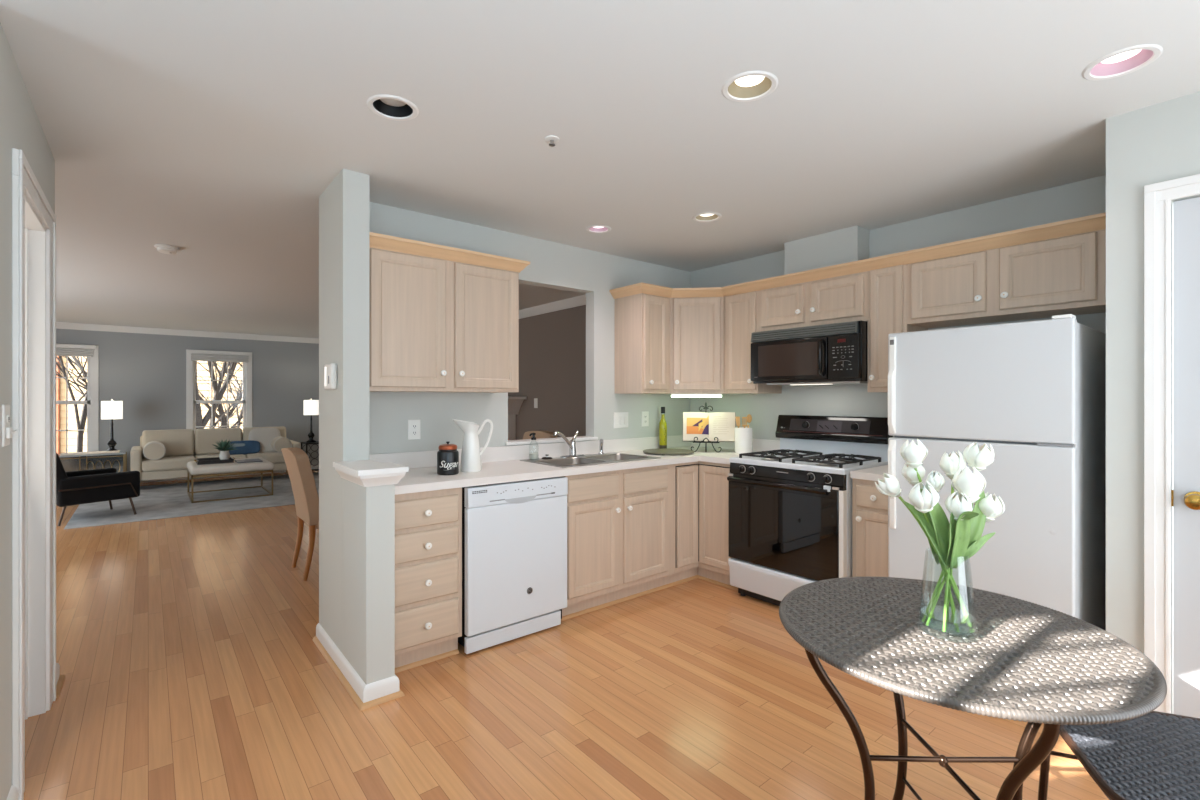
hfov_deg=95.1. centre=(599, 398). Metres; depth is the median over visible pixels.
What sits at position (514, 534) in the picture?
dishwasher
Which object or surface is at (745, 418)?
wooden utensil
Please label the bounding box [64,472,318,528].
area rug
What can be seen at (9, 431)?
plug
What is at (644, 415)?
wall outlet
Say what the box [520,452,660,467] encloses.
sink
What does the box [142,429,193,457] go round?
cushion
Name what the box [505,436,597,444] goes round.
trim
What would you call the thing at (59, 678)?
baseboard
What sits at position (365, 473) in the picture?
trim
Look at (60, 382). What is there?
house
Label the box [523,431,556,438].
dining chair
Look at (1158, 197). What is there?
trim
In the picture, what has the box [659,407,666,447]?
oil bottle
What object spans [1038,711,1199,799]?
wicker chair
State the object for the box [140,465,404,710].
baseboard
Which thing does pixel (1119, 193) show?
wall
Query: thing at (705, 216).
recessed light
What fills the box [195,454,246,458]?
seat cushion
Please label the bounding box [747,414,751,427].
wooden utensil
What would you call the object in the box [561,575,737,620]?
trim
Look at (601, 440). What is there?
sprayer
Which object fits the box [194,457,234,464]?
tray
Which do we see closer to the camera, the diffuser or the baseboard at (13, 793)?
the baseboard at (13, 793)
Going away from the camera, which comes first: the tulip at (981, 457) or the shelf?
the tulip at (981, 457)
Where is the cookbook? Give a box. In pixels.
[682,412,735,441]
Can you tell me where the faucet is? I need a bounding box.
[553,431,584,457]
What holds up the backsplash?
attached to the wall at (356, 423)
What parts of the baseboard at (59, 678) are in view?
shoe moulding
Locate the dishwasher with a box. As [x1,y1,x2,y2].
[458,477,567,653]
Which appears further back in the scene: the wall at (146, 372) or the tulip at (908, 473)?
the wall at (146, 372)
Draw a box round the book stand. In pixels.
[691,403,721,451]
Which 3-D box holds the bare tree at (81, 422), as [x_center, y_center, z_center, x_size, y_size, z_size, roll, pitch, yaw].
[-11.020,-2.116,11.468,4.882,10.108,6.813,0,0,-34]
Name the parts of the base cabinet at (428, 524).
drawer, drawer, drawer, drawer, knob, knob, knob, knob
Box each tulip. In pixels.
[875,473,968,625]
[899,438,971,626]
[902,462,968,624]
[908,481,954,610]
[922,492,1004,621]
[926,442,993,625]
[926,470,960,624]
[927,466,985,616]
[939,450,985,631]
[945,491,979,610]
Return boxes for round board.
[643,448,693,454]
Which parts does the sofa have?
armrest, armrest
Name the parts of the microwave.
door, plate, handle, control panel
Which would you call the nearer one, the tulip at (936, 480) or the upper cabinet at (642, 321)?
the tulip at (936, 480)
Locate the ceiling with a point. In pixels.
(214, 131)
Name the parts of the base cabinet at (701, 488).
door, door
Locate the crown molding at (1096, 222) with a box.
[609,212,1105,298]
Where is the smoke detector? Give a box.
[154,244,178,253]
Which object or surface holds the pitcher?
on the countertop at (500, 464)
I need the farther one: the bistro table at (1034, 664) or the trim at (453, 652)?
the trim at (453, 652)
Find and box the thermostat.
[324,363,336,389]
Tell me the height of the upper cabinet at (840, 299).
0.335 m
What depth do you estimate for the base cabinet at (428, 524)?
2.70 m
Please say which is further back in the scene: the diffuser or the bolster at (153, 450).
the bolster at (153, 450)
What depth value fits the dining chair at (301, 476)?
4.01 m
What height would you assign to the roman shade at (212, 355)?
0.175 m
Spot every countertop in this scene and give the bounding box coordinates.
[369,435,779,494]
[850,465,887,480]
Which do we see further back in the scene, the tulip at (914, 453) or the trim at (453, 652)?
the trim at (453, 652)
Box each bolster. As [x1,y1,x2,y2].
[143,441,165,459]
[271,436,291,452]
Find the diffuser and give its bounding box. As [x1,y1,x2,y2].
[671,395,721,396]
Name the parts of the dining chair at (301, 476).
leg, backrest, leg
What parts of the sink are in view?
bowl, bowl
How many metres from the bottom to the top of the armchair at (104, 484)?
0.773 m
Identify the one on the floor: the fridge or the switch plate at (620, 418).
the fridge
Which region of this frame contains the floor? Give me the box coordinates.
[24,470,1108,799]
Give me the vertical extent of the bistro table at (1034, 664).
0.730 m
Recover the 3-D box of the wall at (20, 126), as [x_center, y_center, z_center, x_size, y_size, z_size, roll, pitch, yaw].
[-3.048,0.106,1.299,2.382,2.440,1.340,0,0,-39]
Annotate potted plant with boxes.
[213,439,237,459]
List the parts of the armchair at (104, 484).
leg, backrest, armrest, armrest, leg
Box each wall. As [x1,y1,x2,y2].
[0,23,54,799]
[56,329,318,470]
[319,169,689,653]
[343,479,394,684]
[508,305,585,439]
[690,91,1199,713]
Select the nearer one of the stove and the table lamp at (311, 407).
the stove
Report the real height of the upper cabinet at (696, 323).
0.770 m
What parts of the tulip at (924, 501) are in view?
stem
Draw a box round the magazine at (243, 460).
[235,459,262,462]
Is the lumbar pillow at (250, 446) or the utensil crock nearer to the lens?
the utensil crock
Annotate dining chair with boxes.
[281,447,318,580]
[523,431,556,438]
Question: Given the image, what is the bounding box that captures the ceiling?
[0,0,1199,337]
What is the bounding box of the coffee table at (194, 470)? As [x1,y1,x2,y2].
[187,457,273,502]
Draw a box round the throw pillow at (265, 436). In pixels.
[248,428,280,452]
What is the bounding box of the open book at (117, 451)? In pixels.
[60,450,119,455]
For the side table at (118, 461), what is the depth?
7.62 m
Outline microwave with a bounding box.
[751,320,866,385]
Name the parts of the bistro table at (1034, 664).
leg, leg, leg, leg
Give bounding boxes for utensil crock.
[735,427,752,453]
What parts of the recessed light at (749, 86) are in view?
bulb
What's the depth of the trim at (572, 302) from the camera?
8.49 m
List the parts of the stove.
kick plate, burner, drawer, door handle, door glass, oven door, control panel, knob, burner, knob, trim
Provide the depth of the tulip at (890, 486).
1.38 m
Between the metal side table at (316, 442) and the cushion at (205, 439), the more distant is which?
the metal side table at (316, 442)
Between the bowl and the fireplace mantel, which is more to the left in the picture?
the fireplace mantel
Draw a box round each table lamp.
[101,399,122,450]
[304,398,318,441]
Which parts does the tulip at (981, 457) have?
stem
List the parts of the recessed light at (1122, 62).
bulb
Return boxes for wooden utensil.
[735,417,739,427]
[742,417,747,427]
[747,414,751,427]
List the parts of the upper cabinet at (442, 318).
door, cornice, door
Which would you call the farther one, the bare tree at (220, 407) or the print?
the bare tree at (220, 407)
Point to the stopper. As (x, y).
(546, 455)
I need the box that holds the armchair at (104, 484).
[56,453,139,525]
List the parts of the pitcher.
handle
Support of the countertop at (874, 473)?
on the base cabinet at (869, 506)
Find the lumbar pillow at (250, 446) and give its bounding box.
[229,440,259,454]
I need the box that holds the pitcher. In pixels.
[452,419,492,471]
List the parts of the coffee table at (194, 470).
leg, leg, floor frame, frame, leg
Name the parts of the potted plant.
pot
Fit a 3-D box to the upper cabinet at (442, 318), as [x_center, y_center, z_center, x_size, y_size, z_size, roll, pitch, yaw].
[-0.909,-0.439,3.199,0.956,0.799,0.360,0,0,-39]
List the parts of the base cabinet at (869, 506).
knob, drawer, door, knob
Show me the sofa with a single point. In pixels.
(182, 446)
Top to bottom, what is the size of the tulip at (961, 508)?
0.354 m
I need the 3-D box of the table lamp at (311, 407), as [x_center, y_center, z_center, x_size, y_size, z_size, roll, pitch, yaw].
[-5.047,0.377,9.600,0.236,0.768,0.236,0,0,-39]
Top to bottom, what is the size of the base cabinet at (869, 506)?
0.874 m
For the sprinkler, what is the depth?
2.35 m
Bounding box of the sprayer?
[598,439,603,454]
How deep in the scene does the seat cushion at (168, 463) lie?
8.06 m
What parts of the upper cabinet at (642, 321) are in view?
door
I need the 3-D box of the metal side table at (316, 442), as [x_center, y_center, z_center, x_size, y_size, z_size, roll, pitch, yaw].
[-4.965,1.038,9.654,0.445,0.554,0.420,0,0,-39]
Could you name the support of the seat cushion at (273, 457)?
on the sofa
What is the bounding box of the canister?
[437,441,458,474]
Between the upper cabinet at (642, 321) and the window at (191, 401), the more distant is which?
the window at (191, 401)
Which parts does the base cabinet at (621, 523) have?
drawer, door, drawer, door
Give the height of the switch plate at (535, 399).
0.120 m
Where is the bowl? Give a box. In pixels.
[747,414,751,422]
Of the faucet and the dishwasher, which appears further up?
the faucet
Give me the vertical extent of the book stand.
0.385 m
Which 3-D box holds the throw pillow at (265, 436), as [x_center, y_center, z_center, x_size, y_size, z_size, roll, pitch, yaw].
[-5.575,0.696,9.140,0.460,0.420,0.209,0,0,-39]
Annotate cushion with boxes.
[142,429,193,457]
[142,455,194,471]
[187,457,273,474]
[195,428,241,454]
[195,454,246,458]
[243,426,285,440]
[245,452,284,463]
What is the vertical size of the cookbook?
0.230 m
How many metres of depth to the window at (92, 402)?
8.27 m
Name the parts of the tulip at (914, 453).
stem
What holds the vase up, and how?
on the bistro table at (1034, 664)
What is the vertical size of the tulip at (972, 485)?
0.413 m
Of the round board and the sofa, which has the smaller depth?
the round board
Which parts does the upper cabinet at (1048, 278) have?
door, knob, knob, door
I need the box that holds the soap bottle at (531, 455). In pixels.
[529,433,537,458]
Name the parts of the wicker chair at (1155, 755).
leg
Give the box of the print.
[687,418,708,434]
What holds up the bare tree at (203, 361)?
on the ground
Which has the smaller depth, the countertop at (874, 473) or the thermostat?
the thermostat
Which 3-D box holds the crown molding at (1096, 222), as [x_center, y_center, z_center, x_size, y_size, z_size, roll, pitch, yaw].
[1.340,-0.806,3.522,2.886,0.064,0.560,0,0,37]
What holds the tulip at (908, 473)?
in the vase
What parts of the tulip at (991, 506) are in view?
stem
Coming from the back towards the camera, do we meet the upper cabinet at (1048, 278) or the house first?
the house
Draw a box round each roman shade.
[56,344,95,356]
[189,350,250,362]
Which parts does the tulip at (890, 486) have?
stem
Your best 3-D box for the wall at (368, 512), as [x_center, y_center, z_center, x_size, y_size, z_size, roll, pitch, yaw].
[-1.081,0.846,2.558,0.124,0.960,0.366,0,0,-39]
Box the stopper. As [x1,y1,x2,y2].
[542,454,551,458]
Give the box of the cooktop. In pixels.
[729,452,887,474]
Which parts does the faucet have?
spout, plate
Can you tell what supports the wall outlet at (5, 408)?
attached to the wall at (20, 126)
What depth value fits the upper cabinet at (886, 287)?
3.26 m
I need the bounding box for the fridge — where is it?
[888,314,1105,629]
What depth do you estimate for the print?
4.26 m
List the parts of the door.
strike plate, knob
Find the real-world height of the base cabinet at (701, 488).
0.874 m
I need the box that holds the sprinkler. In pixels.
[545,135,558,146]
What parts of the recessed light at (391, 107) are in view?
bulb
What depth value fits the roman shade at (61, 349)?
8.11 m
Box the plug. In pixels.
[6,427,16,438]
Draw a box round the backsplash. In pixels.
[369,435,779,468]
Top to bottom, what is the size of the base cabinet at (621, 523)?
0.874 m
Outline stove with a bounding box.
[727,415,892,605]
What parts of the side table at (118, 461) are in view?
leg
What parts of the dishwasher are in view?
toe panel, control panel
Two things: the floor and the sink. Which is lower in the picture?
the floor
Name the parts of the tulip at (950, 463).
stem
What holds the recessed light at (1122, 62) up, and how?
in the ceiling
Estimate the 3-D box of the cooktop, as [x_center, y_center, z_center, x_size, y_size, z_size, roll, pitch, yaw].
[1.356,0.413,3.590,0.595,0.034,0.797,0,0,-39]
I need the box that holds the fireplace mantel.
[508,396,526,439]
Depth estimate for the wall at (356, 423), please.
3.21 m
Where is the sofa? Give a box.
[130,426,300,480]
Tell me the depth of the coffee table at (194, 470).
7.26 m
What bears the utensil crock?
on the countertop at (500, 464)
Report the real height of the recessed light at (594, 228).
0.054 m
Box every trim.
[12,148,55,799]
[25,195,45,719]
[56,294,585,343]
[333,460,408,486]
[395,649,458,672]
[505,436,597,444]
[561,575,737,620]
[1144,174,1199,712]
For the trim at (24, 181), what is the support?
attached to the wall at (20, 126)
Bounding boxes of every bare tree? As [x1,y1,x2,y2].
[56,356,86,396]
[56,356,86,451]
[56,356,242,428]
[197,361,242,399]
[198,361,242,427]
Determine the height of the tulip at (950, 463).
0.443 m
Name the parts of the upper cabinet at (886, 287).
door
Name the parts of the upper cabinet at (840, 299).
door, door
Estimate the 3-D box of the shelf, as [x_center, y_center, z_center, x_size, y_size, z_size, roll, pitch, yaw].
[-1.522,-0.007,7.410,0.304,0.037,1.520,0,0,-39]
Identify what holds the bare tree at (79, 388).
on the ground
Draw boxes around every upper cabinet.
[369,232,529,392]
[615,293,669,393]
[670,297,726,393]
[724,291,781,393]
[758,272,866,331]
[867,264,927,392]
[907,229,1105,327]
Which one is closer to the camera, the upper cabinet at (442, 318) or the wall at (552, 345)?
the upper cabinet at (442, 318)
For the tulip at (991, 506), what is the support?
in the vase
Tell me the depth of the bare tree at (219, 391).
12.38 m
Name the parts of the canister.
lid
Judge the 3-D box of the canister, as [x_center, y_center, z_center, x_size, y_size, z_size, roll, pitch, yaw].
[-0.831,0.323,3.002,0.115,0.178,0.115,0,0,-39]
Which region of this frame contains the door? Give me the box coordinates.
[1171,197,1199,717]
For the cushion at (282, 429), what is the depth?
9.18 m
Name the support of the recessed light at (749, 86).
in the ceiling
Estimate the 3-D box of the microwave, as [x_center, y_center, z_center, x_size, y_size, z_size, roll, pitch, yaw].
[1.443,-0.282,3.695,0.442,0.378,0.770,0,0,-39]
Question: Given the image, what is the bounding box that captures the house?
[56,356,242,453]
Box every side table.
[58,450,126,471]
[301,441,318,470]
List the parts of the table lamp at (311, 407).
lamp shade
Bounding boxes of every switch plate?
[534,398,537,407]
[614,412,627,427]
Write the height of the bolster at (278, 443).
0.260 m
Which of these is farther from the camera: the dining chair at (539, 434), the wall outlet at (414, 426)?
the dining chair at (539, 434)
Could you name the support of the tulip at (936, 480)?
in the vase
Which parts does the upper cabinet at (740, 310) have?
door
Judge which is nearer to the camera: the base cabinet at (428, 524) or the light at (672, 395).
the base cabinet at (428, 524)
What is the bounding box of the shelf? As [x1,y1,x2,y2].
[508,396,526,398]
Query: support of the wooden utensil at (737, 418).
in the utensil crock
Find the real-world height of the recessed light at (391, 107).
0.084 m
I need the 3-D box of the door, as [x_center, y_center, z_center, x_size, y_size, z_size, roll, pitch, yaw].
[2.362,0.290,1.750,0.103,2.048,0.764,0,0,-39]
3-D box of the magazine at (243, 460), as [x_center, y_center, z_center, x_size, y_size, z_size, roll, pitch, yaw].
[-4.871,0.863,7.615,0.290,0.014,0.350,0,0,-39]
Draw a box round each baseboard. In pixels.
[7,785,17,799]
[56,663,64,697]
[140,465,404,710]
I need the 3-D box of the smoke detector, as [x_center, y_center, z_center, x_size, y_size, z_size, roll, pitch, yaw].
[-3.182,-1.091,4.037,0.144,0.045,0.144,0,0,-39]
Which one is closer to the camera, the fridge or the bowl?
the fridge
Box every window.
[56,344,98,452]
[186,349,251,433]
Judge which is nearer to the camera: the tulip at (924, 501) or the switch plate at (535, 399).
the tulip at (924, 501)
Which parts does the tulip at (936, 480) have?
stem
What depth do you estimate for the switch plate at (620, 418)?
4.31 m
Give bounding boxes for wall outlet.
[2,405,9,446]
[408,419,420,439]
[641,411,648,426]
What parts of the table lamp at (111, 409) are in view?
lamp shade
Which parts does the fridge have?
handle, handle, door, freezer door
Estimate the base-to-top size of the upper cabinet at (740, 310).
0.770 m
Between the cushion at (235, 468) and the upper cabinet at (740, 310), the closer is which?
the upper cabinet at (740, 310)
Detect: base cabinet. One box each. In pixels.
[395,487,461,667]
[561,460,674,615]
[670,461,737,587]
[852,478,887,576]
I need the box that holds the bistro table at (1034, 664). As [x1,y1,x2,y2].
[779,576,1166,799]
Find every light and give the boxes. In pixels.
[366,94,418,120]
[586,225,610,232]
[671,394,721,396]
[692,212,721,221]
[721,71,777,101]
[1082,44,1162,80]
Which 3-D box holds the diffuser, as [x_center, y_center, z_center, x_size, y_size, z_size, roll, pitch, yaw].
[0.742,-0.018,4.239,0.380,0.017,0.064,0,0,7]
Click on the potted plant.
(224, 446)
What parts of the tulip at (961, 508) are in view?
stem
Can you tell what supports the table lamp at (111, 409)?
on the side table at (118, 461)
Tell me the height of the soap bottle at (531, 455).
0.180 m

